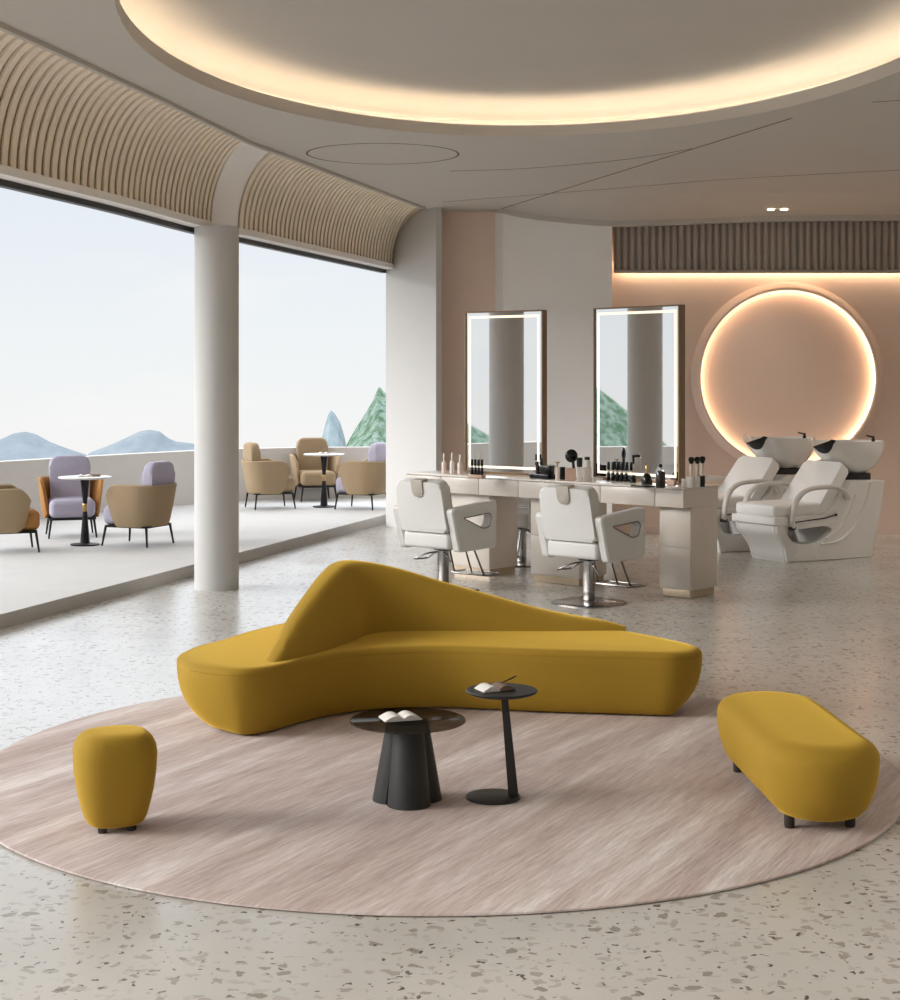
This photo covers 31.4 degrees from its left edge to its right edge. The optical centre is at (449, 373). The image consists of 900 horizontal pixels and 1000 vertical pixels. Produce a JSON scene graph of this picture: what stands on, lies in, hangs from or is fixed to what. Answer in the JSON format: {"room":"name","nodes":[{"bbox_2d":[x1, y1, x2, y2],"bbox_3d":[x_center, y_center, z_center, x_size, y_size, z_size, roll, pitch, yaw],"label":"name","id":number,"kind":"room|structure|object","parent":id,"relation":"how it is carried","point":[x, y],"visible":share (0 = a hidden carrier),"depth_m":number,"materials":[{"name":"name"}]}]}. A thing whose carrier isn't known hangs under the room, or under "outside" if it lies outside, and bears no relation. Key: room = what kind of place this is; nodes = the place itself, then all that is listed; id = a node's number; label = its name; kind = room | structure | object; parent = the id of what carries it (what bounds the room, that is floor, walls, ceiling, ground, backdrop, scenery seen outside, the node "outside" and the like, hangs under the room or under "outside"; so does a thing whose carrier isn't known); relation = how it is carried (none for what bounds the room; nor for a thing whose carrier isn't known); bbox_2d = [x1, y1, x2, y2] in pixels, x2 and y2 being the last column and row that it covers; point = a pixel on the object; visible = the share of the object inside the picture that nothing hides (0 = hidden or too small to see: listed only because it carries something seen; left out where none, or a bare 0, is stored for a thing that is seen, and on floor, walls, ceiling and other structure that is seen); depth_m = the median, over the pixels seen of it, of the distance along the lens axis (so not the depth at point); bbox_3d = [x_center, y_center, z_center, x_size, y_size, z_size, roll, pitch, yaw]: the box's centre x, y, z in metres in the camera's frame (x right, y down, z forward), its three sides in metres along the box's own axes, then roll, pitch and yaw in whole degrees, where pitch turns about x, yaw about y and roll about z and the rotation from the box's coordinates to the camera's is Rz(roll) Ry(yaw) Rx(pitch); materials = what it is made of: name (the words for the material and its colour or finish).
{"room":"salon","nodes":[
{"label":"salon","id":0,"kind":"room"},
{"bbox_2d":[0,498,385,628],"bbox_3d":[-5.614,1.700,9.189,5.331,0.100,27.339,0,0,20],"label":"floor","id":1,"kind":"structure","parent":0,"point":[60,577],"depth_m":15.04,"materials":[{"name":"concrete"}]},
{"bbox_2d":[0,484,39,551],"bbox_3d":[-4.158,1.245,14.912,0.610,0.813,0.654,0,0,-22],"label":"lounge chair","id":2,"kind":"object","parent":1,"relation":"on","point":[17,516],"visible":1,"depth_m":14.67,"materials":[{"name":"fabric"}]},
{"bbox_2d":[38,455,103,538],"bbox_3d":[-3.875,1.245,16.356,0.654,0.813,0.610,0,0,-17],"label":"lounge chair","id":3,"kind":"object","parent":1,"relation":"on","point":[60,499],"visible":0.87,"depth_m":16.43,"materials":[{"name":"purple fabric"}]},
{"bbox_2d":[58,475,111,546],"bbox_3d":[-3.522,1.320,15.439,0.508,0.660,0.508,0,0,0],"label":"cafe table","id":4,"kind":"object","parent":1,"relation":"on","point":[84,540],"visible":0.97,"depth_m":15.41,"materials":[{"name":"black metal"}]},
{"bbox_2d":[77,474,92,476],"bbox_3d":[-3.522,0.979,15.439,0.140,0.020,0.090,0,0,-17],"label":"booklet","id":5,"kind":"object","parent":4,"relation":"on","point":[80,475],"visible":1,"depth_m":15.40,"materials":[{"name":"paper"}]},
{"bbox_2d":[101,461,176,547],"bbox_3d":[-2.986,1.245,15.480,0.610,0.813,0.654,0,0,22],"label":"lounge chair","id":6,"kind":"object","parent":1,"relation":"on","point":[149,504],"visible":1,"depth_m":15.23,"materials":[{"name":"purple fabric"}]},
{"bbox_2d":[241,442,295,509],"bbox_3d":[-2.250,1.245,19.698,0.610,0.813,0.654,0,0,-22],"label":"lounge chair","id":7,"kind":"object","parent":1,"relation":"on","point":[262,476],"visible":1,"depth_m":19.44,"materials":[{"name":"beige fabric"}]},
{"bbox_2d":[289,437,340,501],"bbox_3d":[-1.771,1.245,20.962,0.654,0.813,0.610,0,0,-16],"label":"lounge chair","id":8,"kind":"object","parent":1,"relation":"on","point":[306,471],"visible":0.85,"depth_m":21.04,"materials":[{"name":"beige fabric"}]},
{"bbox_2d":[303,453,343,507],"bbox_3d":[-1.563,1.320,19.850,0.508,0.660,0.508,0,0,0],"label":"cafe table","id":9,"kind":"object","parent":1,"relation":"on","point":[323,504],"visible":0.96,"depth_m":19.82,"materials":[{"name":"black metal"}]},
{"bbox_2d":[334,442,385,510],"bbox_3d":[-1.046,1.245,19.625,0.610,0.813,0.654,0,0,22],"label":"lounge chair","id":10,"kind":"object","parent":1,"relation":"on","point":[367,477],"visible":0.91,"depth_m":19.36,"materials":[{"name":"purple fabric"}]},
{"bbox_2d":[0,447,385,518],"bbox_3d":[-6.269,1.512,9.555,4.648,1.075,27.581,0,0,23],"label":"wall","id":11,"kind":"structure","parent":0,"point":[128,468],"depth_m":19.65,"materials":[{"name":"white paint"}]},
{"bbox_2d":[0,164,393,269],"bbox_3d":[-3.256,-1.972,7.262,0.378,1.555,23.007,0,0,13],"label":"wall","id":12,"kind":"structure","parent":0,"point":[8,173],"depth_m":11.83,"materials":[{"name":"white paint"}]},
{"bbox_2d":[0,30,242,220],"bbox_3d":[-2.873,-1.525,7.149,0.716,0.550,12.191,0,0,12],"label":"slatted panel","id":13,"kind":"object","parent":12,"relation":"attached to","point":[210,146],"depth_m":10.49,"materials":[{"name":"beige wood"}]},
{"bbox_2d":[0,179,386,272],"bbox_3d":[-3.340,-1.180,7.202,0.262,0.050,22.852,0,0,13],"label":"trim","id":14,"kind":"structure","parent":12,"relation":"attached to","point":[6,184],"depth_m":11.98,"materials":[{"name":"black metal"}]},
{"bbox_2d":[210,143,268,226],"bbox_3d":[-1.683,-1.525,12.994,0.373,0.550,1.346,0,0,-24],"label":"trim","id":15,"kind":"structure","parent":12,"relation":"attached to","point":[234,174],"depth_m":13.16,"materials":[{"name":"white paint"}]},
{"bbox_2d":[238,153,415,262],"bbox_3d":[-1.034,-1.525,15.546,0.584,0.550,5.307,0,0,14],"label":"slatted panel","id":16,"kind":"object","parent":12,"relation":"attached to","point":[298,179],"depth_m":15.15,"materials":[{"name":"beige wood"}]},
{"bbox_2d":[386,207,441,528],"bbox_3d":[-0.412,-0.500,18.425,0.645,4.500,2.350,0,0,0],"label":"wall","id":17,"kind":"structure","parent":0,"point":[414,285],"depth_m":17.71,"materials":[{"name":"paint"}]},
{"bbox_2d":[0,48,419,259],"bbox_3d":[-2.941,-1.530,6.832,0.815,0.560,23.826,0,0,12],"label":"trim","id":18,"kind":"structure","parent":17,"relation":"attached to","point":[415,210],"depth_m":11.03,"materials":[{"name":"beige wood"}]},
{"bbox_2d":[0,22,424,208],"bbox_3d":[-2.767,-1.797,6.183,0.253,0.046,22.631,0,0,12],"label":"trim","id":19,"kind":"structure","parent":17,"relation":"attached to","point":[5,28],"depth_m":10.57,"materials":[{"name":"paint"}]},
{"bbox_2d":[0,523,899,999],"bbox_3d":[0.500,1.800,8.000,15.000,0.100,26.000,0,0,0],"label":"floor","id":20,"kind":"structure","parent":0,"point":[826,632],"depth_m":5.24,"materials":[{"name":"stone"}]},
{"bbox_2d":[194,225,238,590],"bbox_3d":[-1.905,0.275,13.060,0.362,2.950,0.362,0,0,0],"label":"column","id":21,"kind":"structure","parent":20,"relation":"on","point":[216,247],"depth_m":12.90,"materials":[{"name":"paint"}]},
{"bbox_2d":[393,478,499,590],"bbox_3d":[-0.001,1.289,12.995,0.654,0.922,0.848,0,0,40],"label":"chair","id":22,"kind":"object","parent":20,"relation":"on","point":[425,515],"visible":0.96,"depth_m":12.74,"materials":[{"name":"white leather"}]},
{"bbox_2d":[0,695,899,915],"bbox_3d":[-0.060,1.744,7.180,4.060,0.012,4.060,0,0,0],"label":"rug","id":23,"kind":"object","parent":20,"relation":"on","point":[612,810],"visible":0.62,"depth_m":6.21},
{"bbox_2d":[73,725,157,833],"bbox_3d":[-1.284,1.552,6.132,0.312,0.373,0.312,0,0,-20],"label":"stool","id":24,"kind":"object","parent":23,"relation":"on","point":[115,766],"visible":1,"depth_m":6.01,"materials":[{"name":"yellow fabric"}]},
{"bbox_2d":[350,707,465,810],"bbox_3d":[-0.172,1.571,6.515,0.472,0.333,0.472,0,0,-6],"label":"side table","id":25,"kind":"object","parent":23,"relation":"on","point":[407,772],"visible":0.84,"depth_m":6.43,"materials":[{"name":"grey metal"}]},
{"bbox_2d":[379,710,421,721],"bbox_3d":[-0.202,1.393,6.515,0.156,0.023,0.100,0,0,-18],"label":"booklet","id":26,"kind":"object","parent":25,"relation":"on","point":[404,715],"visible":1,"depth_m":6.48,"materials":[{"name":"paper"}]},
{"bbox_2d":[177,560,701,734],"bbox_3d":[-0.121,1.391,8.581,2.673,0.694,1.552,0,0,-12],"label":"sofa","id":27,"kind":"object","parent":23,"relation":"on","point":[364,635],"visible":0.96,"depth_m":8.19,"materials":[{"name":"yellow fabric"}]},
{"bbox_2d":[466,683,537,804],"bbox_3d":[0.212,1.516,6.555,0.294,0.445,0.294,0,0,0],"label":"side table","id":28,"kind":"object","parent":23,"relation":"on","point":[492,796],"visible":0.91,"depth_m":6.55,"materials":[{"name":"grey metal"}]},
{"bbox_2d":[474,681,515,692],"bbox_3d":[0.185,1.281,6.555,0.144,0.023,0.092,0,0,-24],"label":"booklet","id":29,"kind":"object","parent":28,"relation":"on","point":[497,686],"visible":1,"depth_m":6.53,"materials":[{"name":"paper"}]},
{"bbox_2d":[717,691,879,828],"bbox_3d":[1.409,1.571,6.570,0.455,0.333,1.220,0,0,-3],"label":"bench","id":30,"kind":"object","parent":23,"relation":"on","point":[811,765],"visible":1,"depth_m":6.12,"materials":[{"name":"yellow fabric"}]},
{"bbox_2d":[515,464,556,567],"bbox_3d":[0.613,1.289,14.679,0.654,0.922,0.848,0,0,34],"label":"chair","id":31,"kind":"object","parent":20,"relation":"on","point":[523,513],"visible":0.13,"depth_m":14.69,"materials":[{"name":"white leather"}]},
{"bbox_2d":[405,470,718,597],"bbox_3d":[0.869,1.313,13.516,2.950,0.867,0.500,0,0,42],"label":"vanity desk","id":32,"kind":"object","parent":20,"relation":"on","point":[688,516],"visible":0.66,"depth_m":12.90,"materials":[{"name":"beige paint"}]},
{"bbox_2d":[442,453,445,472],"bbox_3d":[-0.053,0.792,14.214,0.042,0.175,0.042,0,0,0],"label":"dispenser bottle","id":33,"kind":"object","parent":32,"relation":"on","point":[443,461],"visible":1,"depth_m":14.20,"materials":[{"name":"beige plastic"}]},
{"bbox_2d":[450,453,453,473],"bbox_3d":[0.018,0.787,14.143,0.038,0.185,0.038,0,0,0],"label":"dispenser bottle","id":34,"kind":"object","parent":32,"relation":"on","point":[451,461],"visible":1,"depth_m":14.13,"materials":[{"name":"beige plastic"}]},
{"bbox_2d":[457,455,462,473],"bbox_3d":[0.088,0.794,14.072,0.044,0.170,0.044,0,0,0],"label":"dispenser bottle","id":35,"kind":"object","parent":32,"relation":"on","point":[459,465],"visible":1,"depth_m":14.06,"materials":[{"name":"beige plastic"}]},
{"bbox_2d":[468,474,485,478],"bbox_3d":[0.228,0.866,13.531,0.150,0.028,0.060,0,0,42],"label":"riser","id":36,"kind":"object","parent":32,"relation":"on","point":[469,475],"visible":1,"depth_m":13.50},
{"bbox_2d":[470,459,473,473],"bbox_3d":[0.187,0.786,13.567,0.027,0.130,0.027,0,0,0],"label":"bottle","id":37,"kind":"object","parent":36,"relation":"on","point":[471,468],"visible":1,"depth_m":13.56,"materials":[{"name":"black plastic"}]},
{"bbox_2d":[474,459,476,474],"bbox_3d":[0.214,0.786,13.543,0.027,0.130,0.027,0,0,0],"label":"bottle","id":38,"kind":"object","parent":36,"relation":"on","point":[475,460],"visible":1,"depth_m":13.53,"materials":[{"name":"black plastic"}]},
{"bbox_2d":[477,459,479,474],"bbox_3d":[0.242,0.786,13.519,0.027,0.130,0.027,0,0,0],"label":"bottle","id":39,"kind":"object","parent":36,"relation":"on","point":[478,460],"visible":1,"depth_m":13.51,"materials":[{"name":"black plastic"}]},
{"bbox_2d":[480,459,483,474],"bbox_3d":[0.269,0.786,13.495,0.027,0.130,0.027,0,0,0],"label":"bottle","id":40,"kind":"object","parent":36,"relation":"on","point":[481,464],"visible":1,"depth_m":13.48,"materials":[{"name":"black plastic"}]},
{"bbox_2d":[464,310,546,475],"bbox_3d":[0.483,0.164,14.010,0.820,1.432,0.075,0,0,36],"label":"mirror","id":41,"kind":"object","parent":32,"relation":"on","point":[505,352],"visible":0.88,"depth_m":13.97,"materials":[{"name":"brown mirror"}]},
{"bbox_2d":[530,473,554,478],"bbox_3d":[0.783,0.860,13.466,0.200,0.040,0.120,0,0,42],"label":"box","id":42,"kind":"object","parent":32,"relation":"on","point":[532,475],"visible":0.8,"depth_m":13.41,"materials":[{"name":"black plastic"}]},
{"bbox_2d":[535,461,538,472],"bbox_3d":[0.741,0.789,13.517,0.038,0.100,0.038,0,0,0],"label":"bottle","id":43,"kind":"object","parent":42,"relation":"on","point":[537,462],"visible":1,"depth_m":13.50,"materials":[{"name":"plastic"}]},
{"bbox_2d":[539,458,543,472],"bbox_3d":[0.773,0.774,13.488,0.038,0.130,0.038,0,0,0],"label":"bottle","id":44,"kind":"object","parent":42,"relation":"on","point":[541,459],"visible":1,"depth_m":13.48,"materials":[{"name":"black plastic"}]},
{"bbox_2d":[540,465,553,473],"bbox_3d":[0.816,0.804,13.436,0.100,0.070,0.070,0,0,42],"label":"case","id":45,"kind":"object","parent":42,"relation":"on","point":[544,469],"visible":1,"depth_m":13.41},
{"bbox_2d":[555,462,559,479],"bbox_3d":[0.889,0.803,13.238,0.040,0.152,0.040,0,0,0],"label":"lotion bottle","id":46,"kind":"object","parent":32,"relation":"on","point":[557,469],"visible":1,"depth_m":13.22,"materials":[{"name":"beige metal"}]},
{"bbox_2d":[405,470,718,489],"bbox_3d":[0.869,0.888,13.516,2.950,0.016,0.500,0,0,42],"label":"countertop","id":47,"kind":"structure","parent":32,"relation":"on","point":[594,481],"depth_m":13.31,"materials":[{"name":"beige stone"}]},
{"bbox_2d":[560,467,565,479],"bbox_3d":[0.940,0.828,13.351,0.045,0.104,0.050,0,0,0],"label":"box","id":48,"kind":"object","parent":32,"relation":"on","point":[562,469],"visible":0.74,"depth_m":13.33,"materials":[{"name":"black plastic"}]},
{"bbox_2d":[565,468,575,480],"bbox_3d":[0.992,0.827,13.176,0.084,0.105,0.070,0,0,0],"label":"holder","id":49,"kind":"object","parent":32,"relation":"on","point":[570,473],"visible":1,"depth_m":13.14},
{"bbox_2d":[565,449,577,467],"bbox_3d":[1.000,0.745,13.176,0.104,0.250,0.040,0,0,0],"label":"brush","id":50,"kind":"object","parent":49,"relation":"in","point":[571,455],"visible":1,"depth_m":13.16,"materials":[{"name":"black plastic"}]},
{"bbox_2d":[577,467,581,481],"bbox_3d":[1.058,0.820,13.078,0.045,0.120,0.050,0,0,0],"label":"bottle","id":51,"kind":"object","parent":32,"relation":"on","point":[579,469],"visible":1,"depth_m":13.05,"materials":[{"name":"beige plastic"}]},
{"bbox_2d":[576,458,582,466],"bbox_3d":[1.058,0.722,13.078,0.052,0.075,0.052,0,0,0],"label":"cup","id":52,"kind":"object","parent":51,"relation":"on","point":[579,460],"visible":1,"depth_m":13.06,"materials":[{"name":"black plastic"}]},
{"bbox_2d":[583,467,590,481],"bbox_3d":[1.119,0.820,13.054,0.065,0.120,0.050,0,0,0],"label":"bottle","id":53,"kind":"object","parent":32,"relation":"on","point":[586,470],"visible":1,"depth_m":13.03,"materials":[{"name":"beige paint"}]},
{"bbox_2d":[584,457,590,466],"bbox_3d":[1.119,0.718,13.054,0.056,0.083,0.056,0,0,0],"label":"jar","id":54,"kind":"object","parent":53,"relation":"on","point":[587,462],"visible":1,"depth_m":13.03,"materials":[{"name":"beige plastic"}]},
{"bbox_2d":[607,462,609,479],"bbox_3d":[1.311,0.802,13.238,0.029,0.155,0.029,0,0,0],"label":"bottle","id":55,"kind":"object","parent":32,"relation":"on","point":[608,463],"visible":1,"depth_m":13.23,"materials":[{"name":"black plastic"}]},
{"bbox_2d":[611,462,614,480],"bbox_3d":[1.344,0.802,13.203,0.029,0.155,0.029,0,0,0],"label":"bottle","id":56,"kind":"object","parent":32,"relation":"on","point":[612,463],"visible":1,"depth_m":13.19,"materials":[{"name":"black plastic"}]},
{"bbox_2d":[616,462,618,480],"bbox_3d":[1.377,0.802,13.169,0.029,0.155,0.029,0,0,0],"label":"bottle","id":57,"kind":"object","parent":32,"relation":"on","point":[617,463],"visible":1,"depth_m":13.16,"materials":[{"name":"black plastic"}]},
{"bbox_2d":[620,462,622,480],"bbox_3d":[1.409,0.802,13.134,0.029,0.155,0.029,0,0,0],"label":"bottle","id":58,"kind":"object","parent":32,"relation":"on","point":[621,463],"visible":1,"depth_m":13.12,"materials":[{"name":"black plastic"}]},
{"bbox_2d":[624,462,627,481],"bbox_3d":[1.442,0.802,13.100,0.029,0.155,0.029,0,0,0],"label":"bottle","id":59,"kind":"object","parent":32,"relation":"on","point":[626,463],"visible":1,"depth_m":13.09,"materials":[{"name":"black plastic"}]},
{"bbox_2d":[630,475,635,482],"bbox_3d":[1.483,0.850,12.970,0.048,0.060,0.048,0,0,0],"label":"jar","id":60,"kind":"object","parent":32,"relation":"on","point":[632,477],"visible":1,"depth_m":12.95,"materials":[{"name":"black glass"}]},
{"bbox_2d":[593,304,684,483],"bbox_3d":[1.536,0.164,13.075,0.075,1.432,0.945,0,0,-41],"label":"mirror","id":61,"kind":"object","parent":32,"relation":"on","point":[639,351],"visible":0.96,"depth_m":13.03,"materials":[{"name":"brown mirror"}]},
{"bbox_2d":[631,485,654,487],"bbox_3d":[1.504,0.874,12.464,0.200,0.012,0.060,0,0,42],"label":"tray","id":62,"kind":"object","parent":32,"relation":"on","point":[648,486],"visible":1,"depth_m":12.45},
{"bbox_2d":[641,465,652,484],"bbox_3d":[1.568,0.801,12.735,0.092,0.156,0.092,0,0,0],"label":"flask","id":63,"kind":"object","parent":32,"relation":"on","point":[646,479],"visible":1,"depth_m":12.71,"materials":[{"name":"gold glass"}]},
{"bbox_2d":[656,464,664,487],"bbox_3d":[1.627,0.787,12.366,0.076,0.184,0.076,0,0,0],"label":"pump bottle","id":64,"kind":"object","parent":32,"relation":"on","point":[660,474],"visible":1,"depth_m":12.34,"materials":[{"name":"black glass"}]},
{"bbox_2d":[666,479,676,484],"bbox_3d":[1.752,0.858,12.655,0.075,0.044,0.040,0,0,42],"label":"soap box","id":65,"kind":"object","parent":32,"relation":"on","point":[668,481],"visible":1,"depth_m":12.64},
{"bbox_2d":[682,479,686,486],"bbox_3d":[1.825,0.848,12.453,0.040,0.064,0.040,0,0,0],"label":"gift box","id":66,"kind":"object","parent":32,"relation":"on","point":[684,481],"visible":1,"depth_m":12.43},
{"bbox_2d":[687,476,693,487],"bbox_3d":[1.864,0.837,12.398,0.058,0.085,0.058,0,0,0],"label":"cup","id":67,"kind":"object","parent":32,"relation":"on","point":[690,480],"visible":1,"depth_m":12.37,"materials":[{"name":"beige ceramic"}]},
{"bbox_2d":[688,457,694,476],"bbox_3d":[1.871,0.757,12.398,0.052,0.229,0.052,0,0,0],"label":"makeup brush","id":68,"kind":"object","parent":67,"relation":"in","point":[690,459],"visible":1,"depth_m":12.39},
{"bbox_2d":[694,476,699,486],"bbox_3d":[1.915,0.837,12.431,0.058,0.085,0.058,0,0,0],"label":"cup","id":69,"kind":"object","parent":32,"relation":"on","point":[696,478],"visible":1,"depth_m":12.40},
{"bbox_2d":[694,457,700,475],"bbox_3d":[1.923,0.757,12.431,0.052,0.229,0.052,0,0,0],"label":"makeup brush","id":70,"kind":"object","parent":69,"relation":"in","point":[697,459],"visible":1,"depth_m":12.42,"materials":[{"name":"plastic"}]},
{"bbox_2d":[700,475,704,486],"bbox_3d":[1.964,0.837,12.497,0.058,0.085,0.058,0,0,0],"label":"cup","id":71,"kind":"object","parent":32,"relation":"on","point":[702,478],"visible":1,"depth_m":12.47,"materials":[{"name":"black plastic"}]},
{"bbox_2d":[700,456,705,475],"bbox_3d":[1.972,0.757,12.497,0.052,0.229,0.052,0,0,0],"label":"makeup brush","id":72,"kind":"object","parent":71,"relation":"in","point":[703,458],"visible":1,"depth_m":12.49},
{"bbox_2d":[535,484,645,608],"bbox_3d":[1.116,1.289,12.284,0.654,0.922,0.848,0,0,42],"label":"chair","id":73,"kind":"object","parent":20,"relation":"on","point":[570,522],"visible":1,"depth_m":12.04,"materials":[{"name":"white leather"}]},
{"bbox_2d":[705,432,814,552],"bbox_3d":[3.031,1.171,16.176,1.620,1.158,0.740,0,0,-31],"label":"chair","id":74,"kind":"object","parent":20,"relation":"on","point":[778,458],"visible":0.52,"depth_m":16.09,"materials":[{"name":"white leather"}]},
{"bbox_2d":[743,432,814,473],"bbox_3d":[3.368,0.812,16.381,0.774,0.440,0.645,0,0,0],"label":"basin","id":75,"kind":"object","parent":74,"relation":"in","point":[788,453],"depth_m":16.16,"materials":[{"name":"white ceramic"}]},
{"bbox_2d":[732,435,883,562],"bbox_3d":[3.521,1.171,15.362,1.620,1.158,0.740,0,0,-31],"label":"chair","id":76,"kind":"object","parent":20,"relation":"on","point":[830,509],"visible":1,"depth_m":15.17,"materials":[{"name":"white leather"}]},
{"bbox_2d":[732,513,823,525],"bbox_3d":[3.118,1.358,15.120,0.680,0.075,0.600,0,0,-31],"label":"seat","id":77,"kind":"object","parent":76,"relation":"on","point":[741,519],"depth_m":14.89,"materials":[{"name":"white leather"}]},
{"bbox_2d":[809,435,883,472],"bbox_3d":[3.857,0.779,15.567,0.774,0.373,0.645,0,0,0],"label":"basin","id":78,"kind":"object","parent":76,"relation":"in","point":[856,455],"depth_m":15.35,"materials":[{"name":"white ceramic"}]},
{"bbox_2d":[0,0,899,210],"bbox_3d":[0.825,-1.800,7.325,11.750,0.001,24.550,0,0,0],"label":"ceiling","id":79,"kind":"structure","parent":0,"point":[842,133],"depth_m":12.77,"materials":[{"name":"paint"}]},
{"bbox_2d":[306,143,459,163],"bbox_3d":[-0.550,-1.800,13.100,1.258,0.004,1.258,0,0,0],"label":"trim","id":80,"kind":"structure","parent":79,"relation":"attached to","point":[307,154],"depth_m":12.88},
{"bbox_2d":[465,148,691,170],"bbox_3d":[1.049,-1.800,13.593,2.402,0.004,0.297,0,0,36],"label":"trim","id":81,"kind":"structure","parent":79,"relation":"attached to","point":[691,148],"depth_m":13.68,"materials":[{"name":"grey metal"}]},
{"bbox_2d":[501,118,791,208],"bbox_3d":[1.485,-1.800,14.326,0.018,0.004,6.421,0,0,-17],"label":"trim","id":82,"kind":"structure","parent":79,"relation":"attached to","point":[789,118],"depth_m":13.29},
{"bbox_2d":[448,170,895,201],"bbox_3d":[2.184,-1.800,15.178,5.490,0.004,0.293,0,0,32],"label":"trim","id":83,"kind":"structure","parent":79,"relation":"attached to","point":[888,170],"depth_m":15.07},
{"bbox_2d":[442,211,494,470],"bbox_3d":[0.170,-0.500,18.110,0.660,4.500,0.780,0,0,0],"label":"wall","id":84,"kind":"structure","parent":0,"point":[468,237],"depth_m":17.72,"materials":[{"name":"pink paint"}]},
{"bbox_2d":[115,0,899,136],"bbox_3d":[0.520,-1.940,8.670,4.884,0.280,7.358,0,0,0],"label":"ceiling","id":85,"kind":"structure","parent":0,"point":[511,68],"depth_m":10.29,"materials":[{"name":"paint"}]},
{"bbox_2d":[495,211,611,533],"bbox_3d":[1.159,-0.500,17.830,1.322,4.500,1.140,0,0,0],"label":"wall panel","id":86,"kind":"object","parent":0,"point":[564,270],"visible":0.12,"depth_m":17.39,"materials":[{"name":"white paint"}]},
{"bbox_2d":[612,227,899,524],"bbox_3d":[4.380,-0.500,18.500,5.240,4.500,1.900,0,0,0],"label":"wall","id":87,"kind":"structure","parent":0,"point":[875,297],"depth_m":17.55,"materials":[{"name":"pink paint"}]},
{"bbox_2d":[497,193,899,226],"bbox_3d":[3.676,-1.708,16.733,6.330,0.233,1.866,0,0,0],"label":"ceiling","id":88,"kind":"structure","parent":87,"relation":"attached to","point":[599,209],"depth_m":16.75,"materials":[{"name":"paint"}]},
{"bbox_2d":[614,221,899,272],"bbox_3d":[4.200,-1.450,17.425,4.820,0.700,0.110,0,0,0],"label":"trim","id":89,"kind":"structure","parent":87,"relation":"attached to","point":[621,270],"depth_m":17.43,"materials":[{"name":"wood"}]},
{"bbox_2d":[615,525,899,533],"bbox_3d":[4.200,1.705,17.544,4.800,0.090,0.012,0,0,0],"label":"baseboard","id":90,"kind":"structure","parent":87,"relation":"attached to","point":[649,529],"depth_m":17.54,"materials":[{"name":"pink paint"}]},
{"bbox_2d":[615,221,899,269],"bbox_3d":[4.163,-1.465,17.407,4.726,0.670,0.045,0,0,0],"label":"slatted panel","id":91,"kind":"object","parent":87,"relation":"attached to","point":[814,223],"depth_m":17.39,"materials":[{"name":"wood"}]},
{"bbox_2d":[691,282,882,467],"bbox_3d":[3.690,0.040,17.492,2.100,2.100,0.115,0,0,0],"label":"wall niche","id":92,"kind":"object","parent":87,"relation":"attached to","point":[778,358],"visible":0.83,"depth_m":17.54,"materials":[{"name":"pink paint"}]},
{"label":"outside","id":93,"kind":"structure","parent":0,"visible":0},
{"bbox_2d":[0,432,87,460],"bbox_3d":[-118.125,21.078,420.000,63.000,11.869,60.000,0,0,0],"label":"mountain","id":94,"kind":"structure","parent":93,"point":[21,445],"depth_m":412.38},
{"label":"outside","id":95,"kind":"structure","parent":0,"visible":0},
{"bbox_2d":[88,430,193,455],"bbox_3d":[-97.875,26.710,540.000,60.750,15.756,60.000,0,0,0],"label":"mountain","id":96,"kind":"structure","parent":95,"point":[144,441],"depth_m":533.52},
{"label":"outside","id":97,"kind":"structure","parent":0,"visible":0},
{"bbox_2d":[322,410,345,446],"bbox_3d":[-19.012,10.988,260.000,5.525,10.224,28.000,0,0,0],"label":"mountain","id":98,"kind":"structure","parent":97,"point":[333,434],"depth_m":256.17},
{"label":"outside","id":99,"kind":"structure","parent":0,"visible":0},
{"bbox_2d":[346,387,385,446],"bbox_3d":[-6.481,5.763,170.000,10.838,8.812,24.000,0,0,0],"label":"mountain","id":100,"kind":"structure","parent":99,"point":[371,429],"depth_m":165.44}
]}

